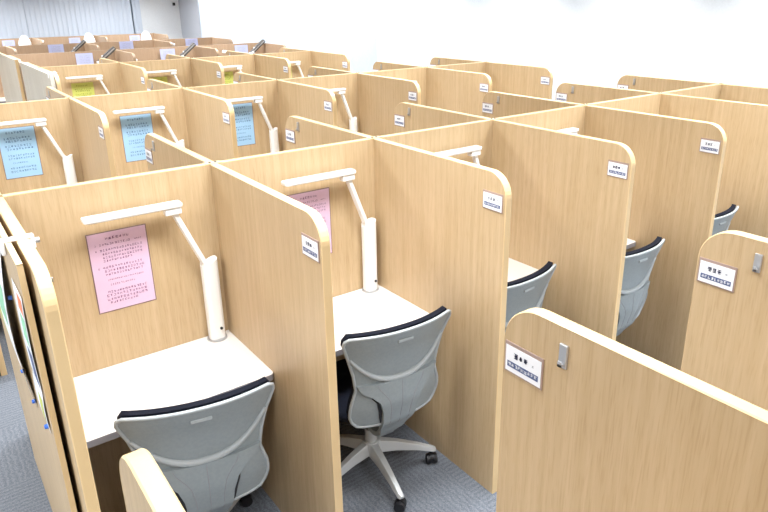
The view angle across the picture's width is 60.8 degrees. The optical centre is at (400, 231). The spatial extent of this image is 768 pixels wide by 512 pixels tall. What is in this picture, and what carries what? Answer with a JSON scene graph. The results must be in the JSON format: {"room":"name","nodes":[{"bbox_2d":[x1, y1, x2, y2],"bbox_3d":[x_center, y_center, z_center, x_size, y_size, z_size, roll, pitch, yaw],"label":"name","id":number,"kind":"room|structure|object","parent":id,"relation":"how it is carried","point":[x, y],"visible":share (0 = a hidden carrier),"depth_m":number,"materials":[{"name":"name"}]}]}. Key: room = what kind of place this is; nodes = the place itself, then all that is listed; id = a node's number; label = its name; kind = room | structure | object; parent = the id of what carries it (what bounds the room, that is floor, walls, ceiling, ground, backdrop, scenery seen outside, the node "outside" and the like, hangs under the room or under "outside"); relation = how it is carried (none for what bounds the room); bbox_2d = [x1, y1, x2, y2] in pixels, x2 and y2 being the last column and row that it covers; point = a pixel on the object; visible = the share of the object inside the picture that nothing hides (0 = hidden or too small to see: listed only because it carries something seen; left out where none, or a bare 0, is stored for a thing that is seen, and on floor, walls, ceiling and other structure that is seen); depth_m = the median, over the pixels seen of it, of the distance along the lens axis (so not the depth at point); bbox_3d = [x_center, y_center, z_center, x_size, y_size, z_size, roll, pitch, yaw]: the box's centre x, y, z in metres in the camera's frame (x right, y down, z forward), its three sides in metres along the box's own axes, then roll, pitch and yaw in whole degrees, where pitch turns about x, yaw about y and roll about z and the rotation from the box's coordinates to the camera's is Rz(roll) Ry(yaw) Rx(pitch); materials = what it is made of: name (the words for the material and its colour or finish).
{"room":"study room","nodes":[
{"label":"study room","id":0,"kind":"room"},
{"bbox_2d":[144,0,181,38],"bbox_3d":[-8.171,-3.551,12.249,8.460,2.800,0.100,-15,24,-34],"label":"wall","id":1,"kind":"structure","parent":0,"point":[162,16],"depth_m":14.21,"materials":[{"name":"white paint"}]},
{"bbox_2d":[0,0,29,38],"bbox_3d":[-7.971,-3.767,12.147,1.861,2.070,0.050,-15,24,-34],"label":"vertical blind","id":2,"kind":"object","parent":1,"relation":"attached to","point":[13,24],"visible":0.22,"depth_m":12.49,"materials":[{"name":"white fabric"}]},
{"bbox_2d":[22,0,135,36],"bbox_3d":[-7.161,-4.043,12.853,3.960,1.800,0.080,-15,24,-34],"label":"window","id":3,"kind":"structure","parent":1,"relation":"in","point":[22,0],"depth_m":13.85,"materials":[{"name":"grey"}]},
{"bbox_2d":[23,0,133,37],"bbox_3d":[-6.431,-4.168,13.229,1.979,2.070,0.050,-15,24,-34],"label":"vertical blind","id":4,"kind":"object","parent":3,"relation":"attached to","point":[45,18],"visible":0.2,"depth_m":13.14,"materials":[{"name":"white fabric"}]},
{"bbox_2d":[131,0,142,33],"bbox_3d":[-5.553,-4.398,13.847,0.163,2.070,0.050,-15,24,-34],"label":"vertical blind","id":5,"kind":"object","parent":3,"relation":"attached to","point":[135,3],"visible":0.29,"depth_m":13.80,"materials":[{"name":"white fabric"}]},
{"bbox_2d":[139,0,148,32],"bbox_3d":[-5.473,-4.224,14.056,0.110,2.800,0.050,-15,24,-34],"label":"trim","id":6,"kind":"structure","parent":1,"relation":"attached to","point":[141,2],"depth_m":13.90,"materials":[{"name":"white paint"}]},
{"bbox_2d":[0,318,496,511],"bbox_3d":[-1.222,-0.386,7.486,12.900,0.100,17.300,-15,24,-34],"label":"floor","id":7,"kind":"structure","parent":0,"point":[441,486],"depth_m":3.02,"materials":[{"name":"grey carpet"}]},
{"bbox_2d":[0,46,17,102],"bbox_3d":[-6.154,-1.882,9.487,1.216,1.472,0.908,-15,24,-34],"label":"study carrel","id":8,"kind":"object","parent":7,"relation":"on","point":[6,50],"visible":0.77,"depth_m":9.85,"materials":[{"name":"brown laminate"}]},
{"bbox_2d":[0,53,25,102],"bbox_3d":[-4.940,-1.517,8.435,0.032,1.467,1.710,-15,24,-34],"label":"board","id":9,"kind":"object","parent":7,"relation":"on","point":[10,75],"visible":0.39,"depth_m":8.11,"materials":[{"name":"grey laminate"}]},
{"bbox_2d":[0,38,42,45],"bbox_3d":[-7.009,-2.687,11.770,1.151,1.472,0.908,-15,24,-34],"label":"study carrel","id":10,"kind":"object","parent":7,"relation":"on","point":[34,41],"visible":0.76,"depth_m":11.93,"materials":[{"name":"brown laminate"}]},
{"bbox_2d":[2,40,14,45],"bbox_3d":[-7.141,-3.347,11.944,0.200,0.280,0.001,-15,24,-34],"label":"notice","id":11,"kind":"object","parent":10,"relation":"attached to","point":[6,42],"visible":0.48,"depth_m":11.91,"materials":[{"name":"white paper"}]},
{"bbox_2d":[18,36,31,45],"bbox_3d":[-6.846,-3.183,12.013,0.216,0.802,0.216,-15,24,-34],"label":"desk lamp","id":12,"kind":"object","parent":10,"relation":"on","point":[24,40],"visible":0.72,"depth_m":11.84,"materials":[{"name":"white plastic"}]},
{"bbox_2d":[20,62,55,100],"bbox_3d":[-3.684,-0.965,6.851,0.032,1.467,1.700,-15,24,-34],"label":"board","id":13,"kind":"object","parent":7,"relation":"on","point":[36,80],"visible":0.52,"depth_m":6.68,"materials":[{"name":"grey laminate"}]},
{"bbox_2d":[0,223,76,511],"bbox_3d":[-1.362,0.595,2.409,0.015,1.467,1.360,-15,24,-34],"label":"partition panel","id":14,"kind":"object","parent":7,"relation":"on","point":[49,455],"visible":0.97,"depth_m":2.06,"materials":[{"name":"brown wood"}]},
{"bbox_2d":[0,255,37,407],"bbox_3d":[-1.264,0.269,2.109,0.026,0.580,0.260,-15,24,-34],"label":"leaflet","id":15,"kind":"object","parent":14,"relation":"attached to","point":[2,296],"visible":1,"depth_m":2.04,"materials":[{"name":"white paper"}]},
{"bbox_2d":[11,278,43,396],"bbox_3d":[-1.043,0.294,1.823,0.006,0.300,0.170,-15,24,-34],"label":"leaflet","id":16,"kind":"object","parent":14,"relation":"attached to","point":[18,299],"visible":1,"depth_m":1.80,"materials":[{"name":"white paper"}]},
{"bbox_2d":[32,371,50,432],"bbox_3d":[-1.052,0.498,1.907,0.011,0.130,0.160,-15,24,-34],"label":"leaflet","id":17,"kind":"object","parent":14,"relation":"attached to","point":[38,391],"visible":1,"depth_m":1.88,"materials":[{"name":"white paper"}]},
{"bbox_2d":[8,42,99,54],"bbox_3d":[-5.233,-2.123,10.135,1.124,1.472,0.908,-15,24,-34],"label":"study carrel","id":18,"kind":"object","parent":7,"relation":"on","point":[22,49],"visible":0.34,"depth_m":10.15,"materials":[{"name":"brown laminate"}]},
{"bbox_2d":[48,44,63,52],"bbox_3d":[-5.399,-2.790,10.278,0.220,0.290,0.001,-15,24,-34],"label":"notice","id":19,"kind":"object","parent":18,"relation":"attached to","point":[56,48],"visible":0.51,"depth_m":10.25,"materials":[{"name":"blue paper"}]},
{"bbox_2d":[70,40,85,51],"bbox_3d":[-5.069,-2.620,10.377,0.257,0.805,0.100,-15,24,-34],"label":"desk lamp","id":20,"kind":"object","parent":18,"relation":"on","point":[82,42],"visible":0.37,"depth_m":10.26,"materials":[{"name":"white plastic"}]},
{"bbox_2d":[0,97,116,375],"bbox_3d":[-2.312,-0.040,4.211,0.839,1.472,0.908,-15,24,-34],"label":"study carrel","id":21,"kind":"object","parent":7,"relation":"on","point":[81,130],"visible":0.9,"depth_m":4.42,"materials":[{"name":"brown wood"}]},
{"bbox_2d":[0,125,43,179],"bbox_3d":[-2.559,-0.531,4.398,0.226,0.343,0.003,-15,24,-34],"label":"notice","id":22,"kind":"object","parent":21,"relation":"attached to","point":[19,150],"visible":1,"depth_m":4.40,"materials":[{"name":"blue paper"}]},
{"bbox_2d":[0,118,76,183],"bbox_3d":[-2.476,-0.442,4.440,0.491,0.640,0.091,-15,24,-34],"label":"desk lamp","id":23,"kind":"object","parent":21,"relation":"on","point":[68,163],"visible":0.7,"depth_m":4.49,"materials":[{"name":"white plastic"}]},
{"bbox_2d":[46,86,70,98],"bbox_3d":[-2.858,-0.269,4.874,0.835,1.467,0.874,-15,24,-34],"label":"study carrel","id":24,"kind":"object","parent":7,"relation":"on","point":[51,93],"visible":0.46,"depth_m":4.93,"materials":[{"name":"brown wood"}]},
{"bbox_2d":[25,58,117,67],"bbox_3d":[-3.618,-1.174,7.434,0.835,1.467,0.874,-15,24,-34],"label":"study carrel","id":25,"kind":"object","parent":7,"relation":"on","point":[101,60],"visible":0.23,"depth_m":7.40,"materials":[{"name":"brown wood"}]},
{"bbox_2d":[8,49,135,100],"bbox_3d":[-4.134,-1.549,8.493,1.331,1.472,0.908,-15,24,-34],"label":"study carrel","id":26,"kind":"object","parent":7,"relation":"on","point":[60,58],"visible":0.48,"depth_m":8.52,"materials":[{"name":"brown laminate"}]},
{"bbox_2d":[75,53,93,64],"bbox_3d":[-4.197,-2.226,8.715,0.210,0.290,0.001,-15,24,-34],"label":"notice","id":27,"kind":"object","parent":26,"relation":"attached to","point":[82,58],"visible":0.59,"depth_m":8.69,"materials":[{"name":"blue paper"}]},
{"bbox_2d":[97,46,115,63],"bbox_3d":[-3.903,-2.063,8.783,0.257,0.805,0.100,-15,24,-34],"label":"desk lamp","id":28,"kind":"object","parent":26,"relation":"on","point":[112,49],"visible":0.46,"depth_m":8.67,"materials":[{"name":"white plastic"}]},
{"bbox_2d":[37,35,108,44],"bbox_3d":[-6.116,-2.921,12.398,1.119,1.472,0.908,-15,24,-34],"label":"study carrel","id":29,"kind":"object","parent":7,"relation":"on","point":[47,40],"visible":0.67,"depth_m":12.41,"materials":[{"name":"brown laminate"}]},
{"bbox_2d":[84,33,95,42],"bbox_3d":[-5.966,-3.413,12.631,0.216,0.802,0.216,-15,24,-34],"label":"desk lamp","id":30,"kind":"object","parent":29,"relation":"on","point":[88,37],"visible":0.66,"depth_m":12.46,"materials":[{"name":"white plastic"}]},
{"bbox_2d":[39,62,147,96],"bbox_3d":[-3.072,-0.946,6.771,0.839,1.472,0.908,-15,24,-34],"label":"study carrel","id":31,"kind":"object","parent":7,"relation":"on","point":[118,77],"visible":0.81,"depth_m":6.87,"materials":[{"name":"brown wood"}]},
{"bbox_2d":[71,82,94,96],"bbox_3d":[-3.353,-1.415,6.938,0.215,0.320,0.001,-15,24,-34],"label":"notice","id":32,"kind":"object","parent":31,"relation":"attached to","point":[78,89],"visible":0.42,"depth_m":6.91,"materials":[{"name":"yellow paper"}]},
{"bbox_2d":[65,75,109,93],"bbox_3d":[-3.258,-1.341,6.985,0.491,0.640,0.091,-15,24,-34],"label":"desk lamp","id":33,"kind":"object","parent":31,"relation":"on","point":[98,77],"visible":0.46,"depth_m":6.87,"materials":[{"name":"white plastic"}]},
{"bbox_2d":[0,133,211,196],"bbox_3d":[-1.340,0.374,3.028,0.811,1.467,0.874,-15,24,-34],"label":"study carrel","id":34,"kind":"object","parent":7,"relation":"on","point":[162,153],"visible":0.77,"depth_m":3.08,"materials":[{"name":"brown wood"}]},
{"bbox_2d":[90,39,172,49],"bbox_3d":[-4.349,-2.353,10.756,1.124,1.472,0.908,-15,24,-34],"label":"study carrel","id":35,"kind":"object","parent":7,"relation":"on","point":[153,43],"visible":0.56,"depth_m":10.82,"materials":[{"name":"brown laminate"}]},
{"bbox_2d":[119,41,133,48],"bbox_3d":[-4.547,-3.013,10.877,0.220,0.290,0.001,-15,24,-34],"label":"notice","id":36,"kind":"object","parent":35,"relation":"attached to","point":[126,44],"visible":0.47,"depth_m":10.85,"materials":[{"name":"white paper"}]},
{"bbox_2d":[97,33,168,41],"bbox_3d":[-5.228,-3.152,13.022,1.139,1.472,0.908,-15,24,-34],"label":"study carrel","id":37,"kind":"object","parent":7,"relation":"on","point":[120,37],"visible":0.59,"depth_m":13.05,"materials":[{"name":"brown laminate"}]},
{"bbox_2d":[141,31,151,39],"bbox_3d":[-5.110,-3.636,13.233,0.216,0.802,0.216,-15,24,-34],"label":"desk lamp","id":38,"kind":"object","parent":37,"relation":"on","point":[145,35],"visible":0.69,"depth_m":13.06,"materials":[{"name":"white plastic"}]},
{"bbox_2d":[75,87,238,176],"bbox_3d":[-1.669,-0.208,4.663,0.806,1.472,0.908,-15,24,-34],"label":"study carrel","id":39,"kind":"object","parent":7,"relation":"on","point":[206,125],"visible":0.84,"depth_m":4.76,"materials":[{"name":"brown wood"}]},
{"bbox_2d":[119,113,153,162],"bbox_3d":[-1.937,-0.694,4.835,0.226,0.343,0.003,-15,24,-34],"label":"notice","id":40,"kind":"object","parent":39,"relation":"attached to","point":[134,128],"visible":0.84,"depth_m":4.82,"materials":[{"name":"blue paper"}]},
{"bbox_2d":[112,106,184,147],"bbox_3d":[-1.846,-0.606,4.883,0.491,0.640,0.091,-15,24,-34],"label":"desk lamp","id":41,"kind":"object","parent":39,"relation":"on","point":[158,109],"visible":0.59,"depth_m":4.80,"materials":[{"name":"white plastic"}]},
{"bbox_2d":[147,79,180,90],"bbox_3d":[-2.209,-0.438,5.330,0.787,1.467,0.874,-15,24,-34],"label":"study carrel","id":42,"kind":"object","parent":7,"relation":"on","point":[152,84],"visible":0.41,"depth_m":5.38,"materials":[{"name":"brown wood"}]},
{"bbox_2d":[118,45,219,60],"bbox_3d":[-3.167,-1.801,9.173,1.124,1.472,0.908,-15,24,-34],"label":"study carrel","id":43,"kind":"object","parent":7,"relation":"on","point":[141,54],"visible":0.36,"depth_m":9.22,"materials":[{"name":"brown laminate"}]},
{"bbox_2d":[160,49,174,59],"bbox_3d":[-3.313,-2.457,9.337,0.210,0.290,0.001,-15,24,-34],"label":"notice","id":44,"kind":"object","parent":43,"relation":"attached to","point":[163,52],"visible":0.3,"depth_m":9.29,"materials":[{"name":"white paper"}]},
{"bbox_2d":[179,43,195,56],"bbox_3d":[-3.031,-2.291,9.396,0.257,0.805,0.100,-15,24,-34],"label":"desk lamp","id":45,"kind":"object","parent":43,"relation":"on","point":[191,46],"visible":0.38,"depth_m":9.28,"materials":[{"name":"white plastic"}]},
{"bbox_2d":[0,160,342,511],"bbox_3d":[-0.794,0.602,2.365,0.815,1.472,0.908,-15,24,-34],"label":"study carrel","id":46,"kind":"object","parent":7,"relation":"on","point":[271,249],"visible":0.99,"depth_m":2.46,"materials":[{"name":"brown wood"}]},
{"bbox_2d":[0,233,39,255],"bbox_3d":[-1.064,0.034,1.829,0.098,0.043,0.028,-15,24,-34],"label":"clamp","id":47,"kind":"object","parent":46,"relation":"attached to","point":[30,236],"visible":0.91,"depth_m":1.81,"materials":[{"name":"white plastic"}]},
{"bbox_2d":[85,224,156,314],"bbox_3d":[-1.078,0.145,2.535,0.220,0.326,0.003,-15,24,-34],"label":"notice","id":48,"kind":"object","parent":46,"relation":"attached to","point":[120,259],"visible":1,"depth_m":2.53,"materials":[{"name":"pink paper"}]},
{"bbox_2d":[81,200,227,342],"bbox_3d":[-0.954,0.199,2.598,0.491,0.640,0.091,-15,24,-34],"label":"desk lamp","id":49,"kind":"object","parent":46,"relation":"on","point":[210,280],"visible":1,"depth_m":2.68,"materials":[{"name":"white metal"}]},
{"bbox_2d":[122,58,224,86],"bbox_3d":[-2.429,-1.114,7.223,0.806,1.472,0.908,-15,24,-34],"label":"study carrel","id":50,"kind":"object","parent":7,"relation":"on","point":[191,72],"visible":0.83,"depth_m":7.34,"materials":[{"name":"brown wood"}]},
{"bbox_2d":[147,70,181,86],"bbox_3d":[-2.628,-1.506,7.428,0.491,0.640,0.091,-15,24,-34],"label":"desk lamp","id":51,"kind":"object","parent":50,"relation":"on","point":[173,72],"visible":0.27,"depth_m":7.32,"materials":[{"name":"white plastic"}]},
{"bbox_2d":[166,54,189,58],"bbox_3d":[-2.969,-1.343,7.891,0.787,1.467,0.874,-15,24,-34],"label":"study carrel","id":52,"kind":"object","parent":7,"relation":"on","point":[168,56],"visible":0.14,"depth_m":7.93,"materials":[{"name":"brown wood"}]},
{"bbox_2d":[114,377,274,511],"bbox_3d":[-0.755,0.880,2.443,0.621,0.895,0.622,-9,21,-23],"label":"office chair","id":53,"kind":"object","parent":7,"relation":"on","point":[211,453],"visible":0.89,"depth_m":2.15,"materials":[{"name":"grey plastic"}]},
{"bbox_2d":[117,377,268,419],"bbox_3d":[-0.657,0.730,2.182,0.480,0.440,0.137,-9,21,-23],"label":"cushion","id":54,"kind":"object","parent":53,"relation":"on","point":[250,401],"depth_m":2.09,"materials":[{"name":"black fabric"}]},
{"bbox_2d":[159,37,232,46],"bbox_3d":[-3.497,-2.576,11.355,1.044,1.472,0.908,-15,24,-34],"label":"study carrel","id":55,"kind":"object","parent":7,"relation":"on","point":[207,40],"visible":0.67,"depth_m":11.43,"materials":[{"name":"brown laminate"}]},
{"bbox_2d":[185,38,197,45],"bbox_3d":[-3.663,-3.244,11.498,0.220,0.290,0.001,-15,24,-34],"label":"notice","id":56,"kind":"object","parent":55,"relation":"attached to","point":[188,42],"visible":0.39,"depth_m":11.46,"materials":[{"name":"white paper"}]},
{"bbox_2d":[225,51,250,55],"bbox_3d":[-2.339,-1.508,8.333,0.787,1.467,0.874,-15,24,-34],"label":"study carrel","id":57,"kind":"object","parent":7,"relation":"on","point":[228,53],"visible":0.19,"depth_m":8.40,"materials":[{"name":"brown wood"}]},
{"bbox_2d":[198,42,286,55],"bbox_3d":[-2.311,-2.025,9.775,1.054,1.472,0.908,-15,24,-34],"label":"study carrel","id":58,"kind":"object","parent":7,"relation":"on","point":[266,47],"visible":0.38,"depth_m":9.85,"materials":[{"name":"brown laminate"}]},
{"bbox_2d":[234,45,247,52],"bbox_3d":[-2.417,-2.691,9.966,0.210,0.290,0.001,-15,24,-34],"label":"notice","id":59,"kind":"object","parent":58,"relation":"attached to","point":[238,48],"visible":0.43,"depth_m":9.94,"materials":[{"name":"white paper"}]},
{"bbox_2d":[249,39,264,53],"bbox_3d":[-2.167,-2.517,10.003,0.257,0.805,0.100,-15,24,-34],"label":"desk lamp","id":60,"kind":"object","parent":58,"relation":"on","point":[262,41],"visible":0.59,"depth_m":9.88,"materials":[{"name":"white plastic"}]},
{"bbox_2d":[195,54,291,78],"bbox_3d":[-1.799,-1.278,7.666,0.806,1.472,0.908,-15,24,-34],"label":"study carrel","id":61,"kind":"object","parent":7,"relation":"on","point":[255,64],"visible":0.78,"depth_m":7.75,"materials":[{"name":"brown wood"}]},
{"bbox_2d":[224,71,232,83],"bbox_3d":[-2.093,-1.744,7.823,0.215,0.320,0.001,-15,24,-34],"label":"notice","id":62,"kind":"object","parent":61,"relation":"attached to","point":[228,75],"visible":0.18,"depth_m":7.82,"materials":[{"name":"yellow paper"}]},
{"bbox_2d":[233,72,273,82],"bbox_3d":[-1.579,-0.603,5.773,0.787,1.467,0.874,-15,24,-34],"label":"study carrel","id":63,"kind":"object","parent":7,"relation":"on","point":[239,77],"visible":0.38,"depth_m":5.84,"materials":[{"name":"brown wood"}]},
{"bbox_2d":[188,79,336,157],"bbox_3d":[-1.039,-0.373,5.106,0.806,1.472,0.908,-15,24,-34],"label":"study carrel","id":64,"kind":"object","parent":7,"relation":"on","point":[282,99],"visible":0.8,"depth_m":5.27,"materials":[{"name":"brown wood"}]},
{"bbox_2d":[232,102,255,145],"bbox_3d":[-1.291,-0.863,5.289,0.226,0.343,0.003,-15,24,-34],"label":"notice","id":65,"kind":"object","parent":64,"relation":"attached to","point":[244,121],"visible":0.83,"depth_m":5.30,"materials":[{"name":"blue paper"}]},
{"bbox_2d":[228,96,278,152],"bbox_3d":[-1.216,-0.771,5.326,0.491,0.640,0.091,-15,24,-34],"label":"desk lamp","id":66,"kind":"object","parent":64,"relation":"on","point":[273,132],"visible":0.65,"depth_m":5.38,"materials":[{"name":"white plastic"}]},
{"bbox_2d":[279,48,309,52],"bbox_3d":[-1.709,-1.673,8.776,0.787,1.467,0.874,-15,24,-34],"label":"study carrel","id":67,"kind":"object","parent":7,"relation":"on","point":[281,49],"visible":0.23,"depth_m":8.83,"materials":[{"name":"brown wood"}]},
{"bbox_2d":[259,50,350,77],"bbox_3d":[-1.169,-1.443,8.109,0.806,1.472,0.908,-15,24,-34],"label":"study carrel","id":68,"kind":"object","parent":7,"relation":"on","point":[310,58],"visible":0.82,"depth_m":8.23,"materials":[{"name":"brown wood"}]},
{"bbox_2d":[285,116,372,149],"bbox_3d":[-0.696,0.205,3.481,0.799,1.467,0.874,-15,24,-34],"label":"study carrel","id":69,"kind":"object","parent":7,"relation":"on","point":[301,132],"visible":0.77,"depth_m":3.55,"materials":[{"name":"brown wood"}]},
{"bbox_2d":[308,66,354,76],"bbox_3d":[-0.949,-0.767,6.216,0.787,1.467,0.874,-15,24,-34],"label":"study carrel","id":70,"kind":"object","parent":7,"relation":"on","point":[313,70],"visible":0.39,"depth_m":6.29,"materials":[{"name":"brown wood"}]},
{"bbox_2d":[283,72,420,135],"bbox_3d":[-0.409,-0.537,5.549,0.806,1.472,0.908,-15,24,-34],"label":"study carrel","id":71,"kind":"object","parent":7,"relation":"on","point":[373,99],"visible":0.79,"depth_m":5.69,"materials":[{"name":"brown wood"}]},
{"bbox_2d":[330,88,356,131],"bbox_3d":[-0.586,-0.935,5.768,0.491,0.640,0.091,-15,24,-34],"label":"desk lamp","id":72,"kind":"object","parent":71,"relation":"on","point":[353,120],"visible":0.53,"depth_m":5.80,"materials":[{"name":"white plastic"}]},
{"bbox_2d":[218,136,511,493],"bbox_3d":[-0.156,0.435,2.814,0.819,1.472,0.908,-15,24,-34],"label":"study carrel","id":73,"kind":"object","parent":7,"relation":"on","point":[443,222],"visible":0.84,"depth_m":2.92,"materials":[{"name":"brown wood"}]},
{"bbox_2d":[286,187,331,252],"bbox_3d":[-0.414,-0.028,3.002,0.220,0.326,0.003,-15,24,-34],"label":"notice","id":74,"kind":"object","parent":73,"relation":"attached to","point":[318,199],"visible":0.21,"depth_m":3.00,"materials":[{"name":"pink paper"}]},
{"bbox_2d":[281,168,378,292],"bbox_3d":[-0.314,0.032,3.047,0.491,0.640,0.091,-15,24,-34],"label":"desk lamp","id":75,"kind":"object","parent":73,"relation":"on","point":[368,226],"visible":1,"depth_m":3.14,"materials":[{"name":"white plastic"}]},
{"bbox_2d":[336,306,450,511],"bbox_3d":[-0.133,0.710,2.902,0.621,0.895,0.622,-12,23,-30],"label":"office chair","id":76,"kind":"object","parent":7,"relation":"on","point":[387,375],"visible":0.89,"depth_m":2.65,"materials":[{"name":"grey plastic"}]},
{"bbox_2d":[336,359,351,421],"bbox_3d":[-0.169,0.691,2.973,0.470,0.060,0.450,-12,23,-30],"label":"seat cushion","id":77,"kind":"object","parent":76,"relation":"on","point":[344,384],"depth_m":2.90,"materials":[{"name":"black fabric"}]},
{"bbox_2d":[340,306,446,415],"bbox_3d":[-0.012,0.555,2.654,0.480,0.440,0.137,-12,23,-30],"label":"cushion","id":78,"kind":"object","parent":76,"relation":"on","point":[393,370],"depth_m":2.61,"materials":[{"name":"plastic"}]},
{"bbox_2d":[373,61,424,70],"bbox_3d":[-0.319,-0.932,6.659,0.787,1.467,0.874,-15,24,-34],"label":"study carrel","id":79,"kind":"object","parent":7,"relation":"on","point":[379,65],"visible":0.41,"depth_m":6.73,"materials":[{"name":"brown wood"}]},
{"bbox_2d":[362,66,491,115],"bbox_3d":[0.221,-0.702,5.992,0.806,1.472,0.908,-15,24,-34],"label":"study carrel","id":80,"kind":"object","parent":7,"relation":"on","point":[447,89],"visible":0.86,"depth_m":6.04,"materials":[{"name":"brown wood"}]},
{"bbox_2d":[394,102,489,133],"bbox_3d":[-0.062,0.040,3.927,0.784,1.467,0.874,-15,24,-34],"label":"study carrel","id":81,"kind":"object","parent":7,"relation":"on","point":[408,117],"visible":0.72,"depth_m":4.00,"materials":[{"name":"brown wood"}]},
{"bbox_2d":[119,308,767,511],"bbox_3d":[0.182,1.037,1.102,0.844,1.481,0.941,-15,24,-34],"label":"study carrel","id":82,"kind":"object","parent":7,"relation":"on","point":[590,421],"visible":1,"depth_m":1.22,"materials":[{"name":"brown wood"}]},
{"bbox_2d":[430,57,482,65],"bbox_3d":[0.311,-1.097,7.101,0.787,1.467,0.874,-15,24,-34],"label":"study carrel","id":83,"kind":"object","parent":7,"relation":"on","point":[435,61],"visible":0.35,"depth_m":7.17,"materials":[{"name":"brown wood"}]},
{"bbox_2d":[430,61,552,98],"bbox_3d":[0.852,-0.867,6.434,0.806,1.472,0.908,-15,24,-34],"label":"study carrel","id":84,"kind":"object","parent":7,"relation":"on","point":[533,81],"visible":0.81,"depth_m":6.42,"materials":[{"name":"brown wood"}]},
{"bbox_2d":[381,118,635,340],"bbox_3d":[0.478,0.270,3.260,0.804,1.472,0.908,-15,24,-34],"label":"study carrel","id":85,"kind":"object","parent":7,"relation":"on","point":[571,193],"visible":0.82,"depth_m":3.27,"materials":[{"name":"brown wood"}]},
{"bbox_2d":[436,145,481,164],"bbox_3d":[0.314,-0.132,3.489,0.491,0.640,0.091,-15,24,-34],"label":"desk lamp","id":86,"kind":"object","parent":85,"relation":"on","point":[474,151],"visible":0.34,"depth_m":3.37,"materials":[{"name":"white plastic"}]},
{"bbox_2d":[505,261,555,330],"bbox_3d":[0.399,0.560,3.304,0.621,0.895,0.622,-16,25,-37],"label":"office chair","id":87,"kind":"object","parent":7,"relation":"on","point":[527,292],"visible":0.15,"depth_m":3.00,"materials":[{"name":"grey plastic"}]},
{"bbox_2d":[507,261,552,286],"bbox_3d":[0.544,0.400,3.074,0.480,0.440,0.137,-16,25,-37],"label":"cushion","id":88,"kind":"object","parent":87,"relation":"on","point":[540,278],"depth_m":2.99,"materials":[{"name":"black fabric"}]},
{"bbox_2d":[482,91,579,117],"bbox_3d":[0.565,-0.124,4.367,0.781,1.467,0.874,-15,24,-34],"label":"study carrel","id":89,"kind":"object","parent":7,"relation":"on","point":[495,104],"visible":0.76,"depth_m":4.44,"materials":[{"name":"brown wood"}]},
{"bbox_2d":[555,82,657,103],"bbox_3d":[1.195,-0.288,4.810,0.792,1.467,0.874,-15,24,-34],"label":"study carrel","id":90,"kind":"object","parent":7,"relation":"on","point":[567,91],"visible":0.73,"depth_m":4.87,"materials":[{"name":"brown wood"}]},
{"bbox_2d":[499,104,726,370],"bbox_3d":[1.105,0.106,3.700,0.801,1.472,0.908,-15,24,-34],"label":"study carrel","id":91,"kind":"object","parent":7,"relation":"on","point":[679,161],"visible":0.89,"depth_m":3.71,"materials":[{"name":"brown wood"}]},
{"bbox_2d":[557,127,578,133],"bbox_3d":[0.940,-0.295,3.928,0.491,0.640,0.091,-15,24,-34],"label":"desk lamp","id":92,"kind":"object","parent":91,"relation":"on","point":[573,130],"visible":0.14,"depth_m":3.82,"materials":[{"name":"white plastic"}]},
{"bbox_2d":[616,236,664,335],"bbox_3d":[1.046,0.438,3.630,0.621,0.895,0.622,-15,24,-34],"label":"office chair","id":93,"kind":"object","parent":7,"relation":"on","point":[638,265],"visible":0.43,"depth_m":3.37,"materials":[{"name":"grey plastic"}]},
{"bbox_2d":[625,236,661,255],"bbox_3d":[1.182,0.280,3.392,0.480,0.440,0.137,-15,24,-34],"label":"cushion","id":94,"kind":"object","parent":93,"relation":"on","point":[652,249],"depth_m":3.30,"materials":[{"name":"black fabric"}]},
{"bbox_2d":[617,75,715,91],"bbox_3d":[1.825,-0.453,5.253,0.782,1.467,0.874,-15,24,-34],"label":"study carrel","id":95,"kind":"object","parent":7,"relation":"on","point":[634,82],"visible":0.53,"depth_m":5.29,"materials":[{"name":"brown wood"}]},
{"bbox_2d":[589,92,767,237],"bbox_3d":[1.735,-0.059,4.143,0.811,1.472,0.908,-15,24,-34],"label":"study carrel","id":96,"kind":"object","parent":7,"relation":"on","point":[744,176],"visible":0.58,"depth_m":4.10,"materials":[{"name":"brown wood"}]},
{"bbox_2d":[665,83,767,104],"bbox_3d":[2.365,-0.223,4.586,0.802,1.472,0.908,-15,24,-34],"label":"study carrel","id":97,"kind":"object","parent":7,"relation":"on","point":[721,91],"visible":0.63,"depth_m":4.73,"materials":[{"name":"brown wood"}]},
{"bbox_2d":[681,230,767,410],"bbox_3d":[0.843,0.872,1.545,0.782,1.481,0.906,-15,24,-34],"label":"study carrel","id":98,"kind":"object","parent":7,"relation":"on","point":[726,346],"visible":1,"depth_m":1.83,"materials":[{"name":"brown wood"}]},
{"bbox_2d":[712,204,738,235],"bbox_3d":[1.702,0.245,4.150,0.621,0.895,0.622,-15,24,-34],"label":"office chair","id":99,"kind":"object","parent":7,"relation":"on","point":[722,220],"visible":0.15,"depth_m":3.83,"materials":[{"name":"grey plastic"}]},
{"bbox_2d":[715,204,735,217],"bbox_3d":[1.839,0.087,3.912,0.480,0.440,0.137,-15,24,-34],"label":"cushion","id":100,"kind":"object","parent":99,"relation":"on","point":[729,213],"depth_m":3.82,"materials":[{"name":"black fabric"}]},
{"bbox_2d":[198,0,376,71],"bbox_3d":[-2.745,-4.727,15.385,4.440,2.800,1.250,-15,24,-34],"label":"wall","id":101,"kind":"structure","parent":0,"point":[348,27],"depth_m":14.95,"materials":[{"name":"white paint"}]},
{"bbox_2d":[178,0,201,37],"bbox_3d":[-4.505,-4.250,14.101,0.020,2.800,1.130,-15,24,-34],"label":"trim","id":102,"kind":"structure","parent":101,"relation":"attached to","point":[188,9],"depth_m":13.96,"materials":[{"name":"grey paint"}]},
{"bbox_2d":[376,0,767,99],"bbox_3d":[3.884,-3.089,10.598,0.100,2.800,17.100,-15,24,-34],"label":"wall","id":103,"kind":"structure","parent":0,"point":[590,42],"depth_m":11.28,"materials":[{"name":"white paint"}]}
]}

